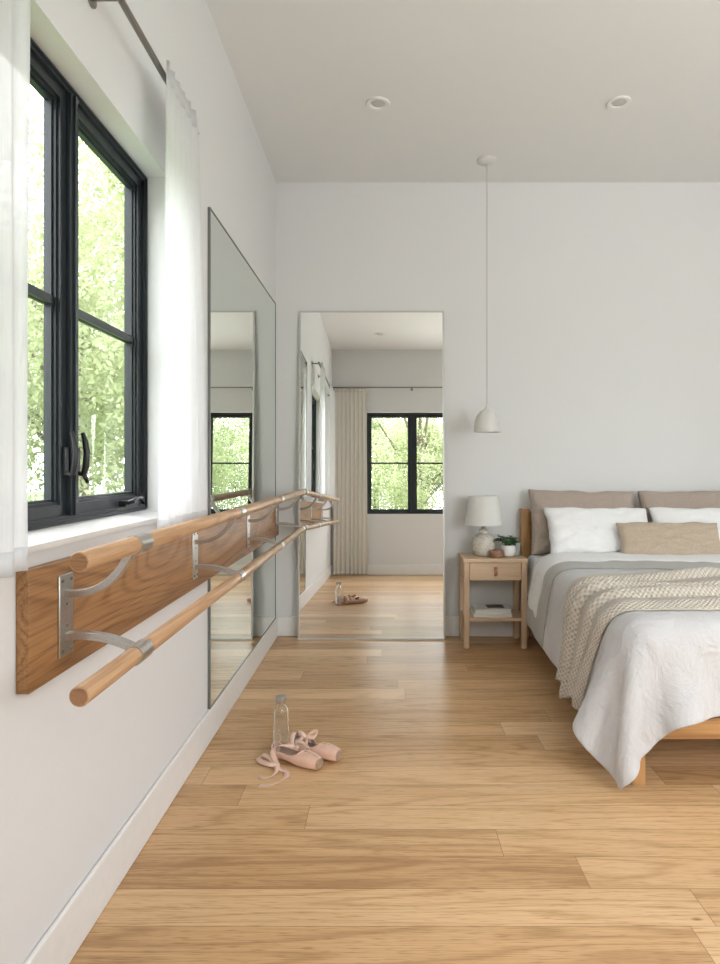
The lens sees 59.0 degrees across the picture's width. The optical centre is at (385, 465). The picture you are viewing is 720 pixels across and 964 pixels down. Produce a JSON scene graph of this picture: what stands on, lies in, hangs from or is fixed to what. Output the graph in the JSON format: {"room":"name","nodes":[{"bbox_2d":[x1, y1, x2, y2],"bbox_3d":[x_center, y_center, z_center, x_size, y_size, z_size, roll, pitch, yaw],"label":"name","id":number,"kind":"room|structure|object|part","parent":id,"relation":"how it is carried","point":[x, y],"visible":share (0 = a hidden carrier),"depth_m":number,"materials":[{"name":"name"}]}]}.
{"room":"bedroom","nodes":[
{"label":"bedroom","id":0,"kind":"room"},
{"bbox_2d":[0,0,275,963],"bbox_3d":[-0.853,-0.400,2.165,0.155,3.200,4.630,0,0,0],"label":"wall","id":1,"kind":"structure","parent":0,"point":[72,777],"depth_m":1.89,"materials":[{"name":"paint"}]},
{"bbox_2d":[28,37,147,530],"bbox_3d":[-0.869,-0.436,1.729,0.106,1.182,1.058,0,0,0],"label":"window","id":2,"kind":"structure","parent":1,"relation":"in","point":[67,117],"depth_m":1.72,"materials":[{"name":"black metal"}]},
{"bbox_3d":[-0.882,-0.436,1.466,0.042,1.138,0.487,0,0,0],"label":"sash","id":3,"kind":"part","parent":2,"relation":"part of","materials":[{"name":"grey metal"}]},
{"bbox_3d":[-0.841,-0.032,1.697,0.041,0.124,0.018,0,0,0],"label":"handle","id":4,"kind":"part","parent":2,"relation":"part of","materials":[{"name":"black metal"}]},
{"bbox_3d":[-0.841,-0.022,1.764,0.041,0.142,0.025,0,0,0],"label":"handle","id":5,"kind":"part","parent":2,"relation":"part of","materials":[{"name":"black metal"}]},
{"bbox_3d":[-0.882,-0.436,1.992,0.042,1.138,0.487,0,0,0],"label":"sash","id":6,"kind":"part","parent":2,"relation":"part of","materials":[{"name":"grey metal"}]},
{"bbox_2d":[28,510,156,552],"bbox_3d":[-0.816,0.171,1.729,0.089,0.035,1.058,0,0,0],"label":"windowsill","id":7,"kind":"structure","parent":1,"relation":"attached to","point":[45,538],"depth_m":1.69,"materials":[{"name":"white paint"}]},
{"bbox_2d":[88,0,165,83],"bbox_3d":[-0.731,-1.225,1.394,0.086,0.043,1.892,0,0,0],"label":"curtain rod","id":8,"kind":"object","parent":1,"relation":"attached to","point":[93,3],"visible":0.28,"depth_m":1.78,"materials":[{"name":"metal"}]},
{"bbox_2d":[0,0,30,578],"bbox_3d":[-0.679,-0.526,0.860,0.031,1.446,0.701,0,0,0],"label":"sheer curtain","id":9,"kind":"object","parent":8,"relation":"hanging from","point":[14,14],"visible":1,"depth_m":1.16,"materials":[{"name":"white fabric"}]},
{"bbox_3d":[-0.697,-1.225,1.395,0.019,0.018,1.890,0,0,0],"label":"rod","id":10,"kind":"part","parent":8,"relation":"part of","materials":[{"name":"metal"}]},
{"bbox_2d":[157,60,207,528],"bbox_3d":[-0.674,-0.520,2.160,0.039,1.457,0.496,0,0,0],"label":"sheer curtain","id":11,"kind":"object","parent":8,"relation":"hanging from","point":[183,471],"visible":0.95,"depth_m":2.11,"materials":[{"name":"white fabric"}]},
{"bbox_2d":[23,617,277,963],"bbox_3d":[-0.768,1.129,2.165,0.014,0.142,4.602,0,0,0],"label":"baseboard","id":12,"kind":"structure","parent":1,"relation":"attached to","point":[68,931],"depth_m":1.91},
{"bbox_2d":[16,489,305,706],"bbox_3d":[-0.663,0.318,2.801,0.223,0.321,3.229,0,0,0],"label":"ballet barre","id":13,"kind":"object","parent":1,"relation":"attached to","point":[69,608],"visible":1,"depth_m":1.62,"materials":[{"name":"brown wood"}]},
{"bbox_3d":[-0.662,0.246,1.475,0.163,0.115,0.025,0,0,0],"label":"arm","id":14,"kind":"part","parent":13,"relation":"part of","materials":[{"name":"metal"}]},
{"bbox_3d":[-0.665,0.406,1.475,0.159,0.044,0.025,0,0,0],"label":"arm","id":15,"kind":"part","parent":13,"relation":"part of","materials":[{"name":"metal"}]},
{"bbox_3d":[-0.574,0.180,2.789,0.040,0.040,3.205,0,0,0],"label":"rail","id":16,"kind":"part","parent":13,"relation":"part of","materials":[{"name":"brown wood"}]},
{"bbox_3d":[-0.574,0.432,2.789,0.040,0.040,3.205,0,0,0],"label":"rail","id":17,"kind":"part","parent":13,"relation":"part of","materials":[{"name":"brown wood"}]},
{"bbox_3d":[-0.665,0.406,2.475,0.159,0.044,0.025,0,0,0],"label":"arm","id":18,"kind":"part","parent":13,"relation":"part of","materials":[{"name":"metal"}]},
{"bbox_3d":[-0.662,0.246,2.475,0.163,0.115,0.025,0,0,0],"label":"arm","id":19,"kind":"part","parent":13,"relation":"part of","materials":[{"name":"metal"}]},
{"bbox_3d":[-0.665,0.406,3.430,0.159,0.044,0.025,0,0,0],"label":"arm","id":20,"kind":"part","parent":13,"relation":"part of","materials":[{"name":"metal"}]},
{"bbox_3d":[-0.662,0.246,3.430,0.163,0.115,0.025,0,0,0],"label":"arm","id":21,"kind":"part","parent":13,"relation":"part of","materials":[{"name":"metal"}]},
{"bbox_3d":[-0.665,0.406,4.330,0.159,0.044,0.025,0,0,0],"label":"arm","id":22,"kind":"part","parent":13,"relation":"part of","materials":[{"name":"metal"}]},
{"bbox_3d":[-0.662,0.246,4.330,0.163,0.115,0.025,0,0,0],"label":"arm","id":23,"kind":"part","parent":13,"relation":"part of","materials":[{"name":"metal"}]},
{"bbox_2d":[208,207,275,708],"bbox_3d":[-0.768,-0.035,3.579,0.012,2.181,1.643,0,0,0],"label":"wall mirror","id":24,"kind":"object","parent":1,"relation":"attached to","point":[241,311],"visible":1,"depth_m":3.29,"materials":[{"name":"white mirror"}]},
{"bbox_2d":[69,636,719,963],"bbox_3d":[1.462,1.260,2.165,4.915,0.120,5.070,0,0,0],"label":"floor","id":25,"kind":"structure","parent":0,"point":[462,817],"depth_m":2.08,"materials":[{"name":"brown wood"}]},
{"bbox_2d":[273,694,288,744],"bbox_3d":[-0.450,1.092,2.721,0.065,0.214,0.065,0,0,0],"label":"water bottle","id":26,"kind":"object","parent":25,"relation":"on","point":[281,714],"visible":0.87,"depth_m":2.70,"materials":[{"name":"clear glass"}]},
{"bbox_2d":[256,740,322,787],"bbox_3d":[-0.417,1.167,2.526,0.275,0.066,0.234,0,0,-33],"label":"shoe","id":27,"kind":"object","parent":25,"relation":"on","point":[307,759],"visible":1,"depth_m":2.52,"materials":[{"name":"fabric"}]},
{"bbox_2d":[288,729,342,760],"bbox_3d":[-0.293,1.154,2.630,0.249,0.093,0.081,0,0,27],"label":"shoe","id":28,"kind":"object","parent":25,"relation":"on","point":[327,751],"visible":0.74,"depth_m":2.62,"materials":[{"name":"fabric"}]},
{"bbox_2d":[297,311,444,639],"bbox_3d":[-0.101,0.055,4.426,1.018,2.291,0.100,0,0,0],"label":"mirror","id":29,"kind":"object","parent":25,"relation":"on","point":[371,436],"visible":1,"depth_m":4.42,"materials":[{"name":"silver metal"}]},
{"bbox_2d":[458,553,527,648],"bbox_3d":[0.719,0.904,4.302,0.423,0.592,0.312,0,0,0],"label":"nightstand","id":30,"kind":"object","parent":25,"relation":"on","point":[471,566],"visible":0.97,"depth_m":4.16,"materials":[{"name":"brown wood"}]},
{"bbox_3d":[0.529,0.916,4.431,0.037,0.568,0.037,0,0,0],"label":"leg","id":31,"kind":"part","parent":30,"relation":"part of","materials":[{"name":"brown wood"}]},
{"bbox_3d":[0.529,0.916,4.176,0.037,0.568,0.037,0,0,0],"label":"leg","id":32,"kind":"part","parent":30,"relation":"part of","materials":[{"name":"brown wood"}]},
{"bbox_2d":[464,495,502,555],"bbox_3d":[0.662,0.405,4.315,0.258,0.404,0.258,0,0,0],"label":"table lamp","id":33,"kind":"object","parent":30,"relation":"on","point":[482,510],"visible":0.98,"depth_m":4.24,"materials":[{"name":"ceramic"}]},
{"bbox_3d":[0.662,0.300,4.315,0.258,0.195,0.258,0,0,0],"label":"lamp shade","id":34,"kind":"part","parent":33,"relation":"part of","materials":[{"name":"fabric"}]},
{"bbox_2d":[461,609,520,621],"bbox_3d":[0.719,1.010,4.304,0.399,0.024,0.268,0,0,0],"label":"shelf","id":35,"kind":"object","parent":30,"relation":"attached to","point":[516,616],"depth_m":4.17,"materials":[{"name":"brown wood"}]},
{"bbox_2d":[470,608,512,616],"bbox_3d":[0.707,0.986,4.270,0.258,0.024,0.170,0,0,0],"label":"book","id":36,"kind":"object","parent":30,"relation":"on","point":[471,609],"visible":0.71,"depth_m":4.19,"materials":[{"name":"white paper"}]},
{"bbox_2d":[471,604,511,613],"bbox_3d":[0.708,0.960,4.272,0.245,0.026,0.172,0,0,0],"label":"book","id":37,"kind":"object","parent":36,"relation":"on","point":[477,608],"visible":1,"depth_m":4.22,"materials":[{"name":"white paper"}]},
{"bbox_2d":[486,605,504,607],"bbox_3d":[0.735,0.947,4.288,0.118,0.001,0.098,0,0,0],"label":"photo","id":38,"kind":"object","parent":37,"relation":"on","point":[487,606],"depth_m":4.28},
{"bbox_3d":[0.719,0.693,4.174,0.336,0.116,0.020,0,0,0],"label":"drawer","id":39,"kind":"part","parent":30,"relation":"part of","materials":[{"name":"brown wood"}]},
{"bbox_2d":[489,549,503,557],"bbox_3d":[0.735,0.583,4.222,0.093,0.049,0.093,0,0,0],"label":"trinket box","id":40,"kind":"object","parent":30,"relation":"on","point":[494,553],"visible":1,"depth_m":4.18,"materials":[{"name":"brown wood"}]},
{"bbox_3d":[0.735,0.568,4.222,0.093,0.018,0.093,0,0,0],"label":"lid","id":41,"kind":"part","parent":40,"relation":"part of","materials":[{"name":"brown wood"}]},
{"bbox_2d":[493,535,519,556],"bbox_3d":[0.807,0.534,4.269,0.182,0.147,0.162,0,0,-28],"label":"potted plant","id":42,"kind":"object","parent":30,"relation":"on","point":[509,548],"visible":1,"depth_m":4.23,"materials":[{"name":"green plant"}]},
{"bbox_3d":[0.822,0.569,4.262,0.098,0.078,0.098,0,0,0],"label":"pot","id":43,"kind":"part","parent":42,"relation":"part of","materials":[{"name":"white ceramic"}]},
{"bbox_3d":[0.907,0.916,4.431,0.037,0.568,0.037,0,0,0],"label":"leg","id":44,"kind":"part","parent":30,"relation":"part of","materials":[{"name":"brown wood"}]},
{"bbox_2d":[515,542,520,555],"bbox_3d":[0.884,0.565,4.335,0.068,0.085,0.068,0,0,0],"label":"cup","id":45,"kind":"object","parent":30,"relation":"on","point":[517,546],"visible":0.51,"depth_m":4.31,"materials":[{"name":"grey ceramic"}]},
{"bbox_3d":[0.907,0.916,4.176,0.037,0.568,0.037,0,0,0],"label":"leg","id":46,"kind":"part","parent":30,"relation":"part of","materials":[{"name":"brown wood"}]},
{"bbox_2d":[520,508,719,784],"bbox_3d":[1.715,0.747,3.420,1.580,0.904,2.070,0,0,0],"label":"frame","id":47,"kind":"object","parent":25,"relation":"on","point":[710,728],"visible":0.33,"depth_m":2.39,"materials":[{"name":"brown wood"}]},
{"bbox_3d":[0.967,0.747,4.425,0.060,0.904,0.060,0,0,0],"label":"headboard post","id":48,"kind":"part","parent":47,"relation":"part of","materials":[{"name":"brown wood"}]},
{"bbox_3d":[1.715,0.647,4.420,1.550,0.665,0.030,0,0,0],"label":"headboard","id":49,"kind":"part","parent":47,"relation":"part of","materials":[{"name":"brown wood"}]},
{"bbox_2d":[527,554,547,595],"bbox_3d":[1.715,0.767,3.413,1.500,0.334,1.945,0,0,0],"label":"mattress","id":50,"kind":"object","parent":47,"relation":"on","point":[532,559],"visible":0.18,"depth_m":4.27,"materials":[{"name":"white fabric"}]},
{"bbox_2d":[528,489,633,554],"bbox_3d":[1.334,0.382,4.305,0.730,0.447,0.212,0,0,0],"label":"pillow","id":51,"kind":"object","parent":50,"relation":"on","point":[539,499],"visible":0.48,"depth_m":4.27,"materials":[{"name":"beige fabric"}]},
{"bbox_2d":[543,507,647,553],"bbox_3d":[1.385,0.432,4.123,0.688,0.323,0.250,0,0,0],"label":"pillow","id":52,"kind":"object","parent":50,"relation":"on","point":[571,529],"visible":0.74,"depth_m":4.07,"materials":[{"name":"white fabric"}]},
{"bbox_2d":[526,560,719,789],"bbox_3d":[1.700,0.870,3.162,1.934,0.648,1.809,0,0,0],"label":"duvet","id":53,"kind":"object","parent":50,"relation":"on","point":[653,675],"visible":0.56,"depth_m":2.39,"materials":[{"name":"white fabric"}]},
{"bbox_2d":[528,552,719,617],"bbox_3d":[1.717,0.721,3.816,1.684,0.364,0.386,0,0,0],"label":"sheet","id":54,"kind":"object","parent":53,"relation":"on","point":[541,567],"visible":0.93,"depth_m":3.79,"materials":[{"name":"white fabric"}]},
{"bbox_2d":[616,522,719,554],"bbox_3d":[1.775,0.465,3.973,0.648,0.228,0.176,0,0,0],"label":"lumbar cushion","id":55,"kind":"object","parent":54,"relation":"on","point":[688,538],"visible":0.9,"depth_m":3.92,"materials":[{"name":"fabric"}]},
{"bbox_2d":[555,567,719,710],"bbox_3d":[1.709,0.782,2.876,1.869,0.562,0.812,0,0,0],"label":"knit throw","id":56,"kind":"object","parent":53,"relation":"on","point":[591,602],"visible":1,"depth_m":2.73,"materials":[{"name":"beige fabric"}]},
{"bbox_2d":[637,491,719,522],"bbox_3d":[2.088,0.383,4.303,0.730,0.453,0.214,0,0,0],"label":"pillow","id":57,"kind":"object","parent":50,"relation":"on","point":[647,499],"visible":0.29,"depth_m":4.28,"materials":[{"name":"beige fabric"}]},
{"bbox_2d":[649,507,719,539],"bbox_3d":[2.086,0.432,4.123,0.687,0.321,0.256,0,0,0],"label":"pillow","id":58,"kind":"object","parent":50,"relation":"on","point":[658,514],"visible":0.36,"depth_m":4.12,"materials":[{"name":"white fabric"}]},
{"bbox_3d":[0.950,1.057,2.410,0.050,0.284,0.050,0,0,0],"label":"leg","id":59,"kind":"part","parent":47,"relation":"part of","materials":[{"name":"brown wood"}]},
{"bbox_3d":[1.715,0.990,2.406,1.480,0.080,0.030,0,0,0],"label":"foot rail","id":60,"kind":"part","parent":47,"relation":"part of","materials":[{"name":"brown wood"}]},
{"bbox_2d":[206,0,719,182],"bbox_3d":[1.462,-2.075,2.165,4.915,0.150,5.070,0,0,0],"label":"ceiling","id":61,"kind":"structure","parent":0,"point":[528,85],"depth_m":3.34,"materials":[{"name":"paint"}]},
{"bbox_2d":[366,96,389,110],"bbox_3d":[-0.044,-1.995,3.500,0.132,0.010,0.132,0,0,0],"label":"recessed light","id":62,"kind":"object","parent":61,"relation":"in","point":[377,103],"visible":1,"depth_m":3.50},
{"bbox_2d":[474,155,499,432],"bbox_3d":[0.660,-1.110,4.150,0.171,1.780,0.171,0,0,0],"label":"pendant lamp","id":63,"kind":"object","parent":61,"relation":"hanging from","point":[486,421],"visible":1,"depth_m":4.10,"materials":[{"name":"ceramic"}]},
{"bbox_3d":[0.660,-0.310,4.150,0.171,0.180,0.171,0,0,0],"label":"lamp shade","id":64,"kind":"part","parent":63,"relation":"part of","materials":[{"name":"ceramic"}]},
{"bbox_2d":[606,95,631,109],"bbox_3d":[1.280,-1.995,3.490,0.132,0.010,0.132,0,0,0],"label":"recessed light","id":65,"kind":"object","parent":61,"relation":"in","point":[620,102],"visible":1,"depth_m":3.49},
{"bbox_2d":[276,183,719,615],"bbox_3d":[1.462,-0.400,4.590,4.915,3.200,0.220,0,0,0],"label":"wall","id":66,"kind":"structure","parent":0,"point":[585,316],"depth_m":4.48,"materials":[{"name":"paint"}]},
{"bbox_2d":[276,616,533,635],"bbox_3d":[1.462,1.129,4.473,4.475,0.142,0.014,0,0,0],"label":"baseboard","id":67,"kind":"structure","parent":66,"relation":"attached to","point":[287,625],"depth_m":4.47,"materials":[{"name":"white paint"}]},
{"label":"outside","id":68,"kind":"structure","parent":0,"visible":0},
{"bbox_2d":[28,491,119,500],"bbox_3d":[0.000,1.650,0.000,80.000,0.100,80.000,0,0,0],"label":"ground","id":69,"kind":"structure","parent":68,"point":[31,492],"depth_m":35.65,"materials":[{"name":"white"}]},
{"bbox_2d":[27,237,94,500],"bbox_3d":[-9.970,-2.135,13.983,7.024,8.215,6.913,0,0,3],"label":"leafy tree","id":70,"kind":"object","parent":69,"relation":"on","point":[31,366],"visible":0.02,"depth_m":14.40,"materials":[{"name":"green plant"}]},
{"bbox_2d":[27,94,123,500],"bbox_3d":[-5.302,-2.319,10.274,6.731,7.893,6.625,0,0,-45],"label":"leafy tree","id":71,"kind":"object","parent":69,"relation":"on","point":[111,370],"visible":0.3,"depth_m":9.63,"materials":[{"name":"green plant"}]},
{"bbox_2d":[28,167,123,492],"bbox_3d":[-6.463,-3.580,18.654,9.218,10.953,9.365,0,0,13],"label":"leafy tree","id":72,"kind":"object","parent":69,"relation":"on","point":[88,191],"visible":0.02,"depth_m":16.62,"materials":[{"name":"green plant"}]}
]}

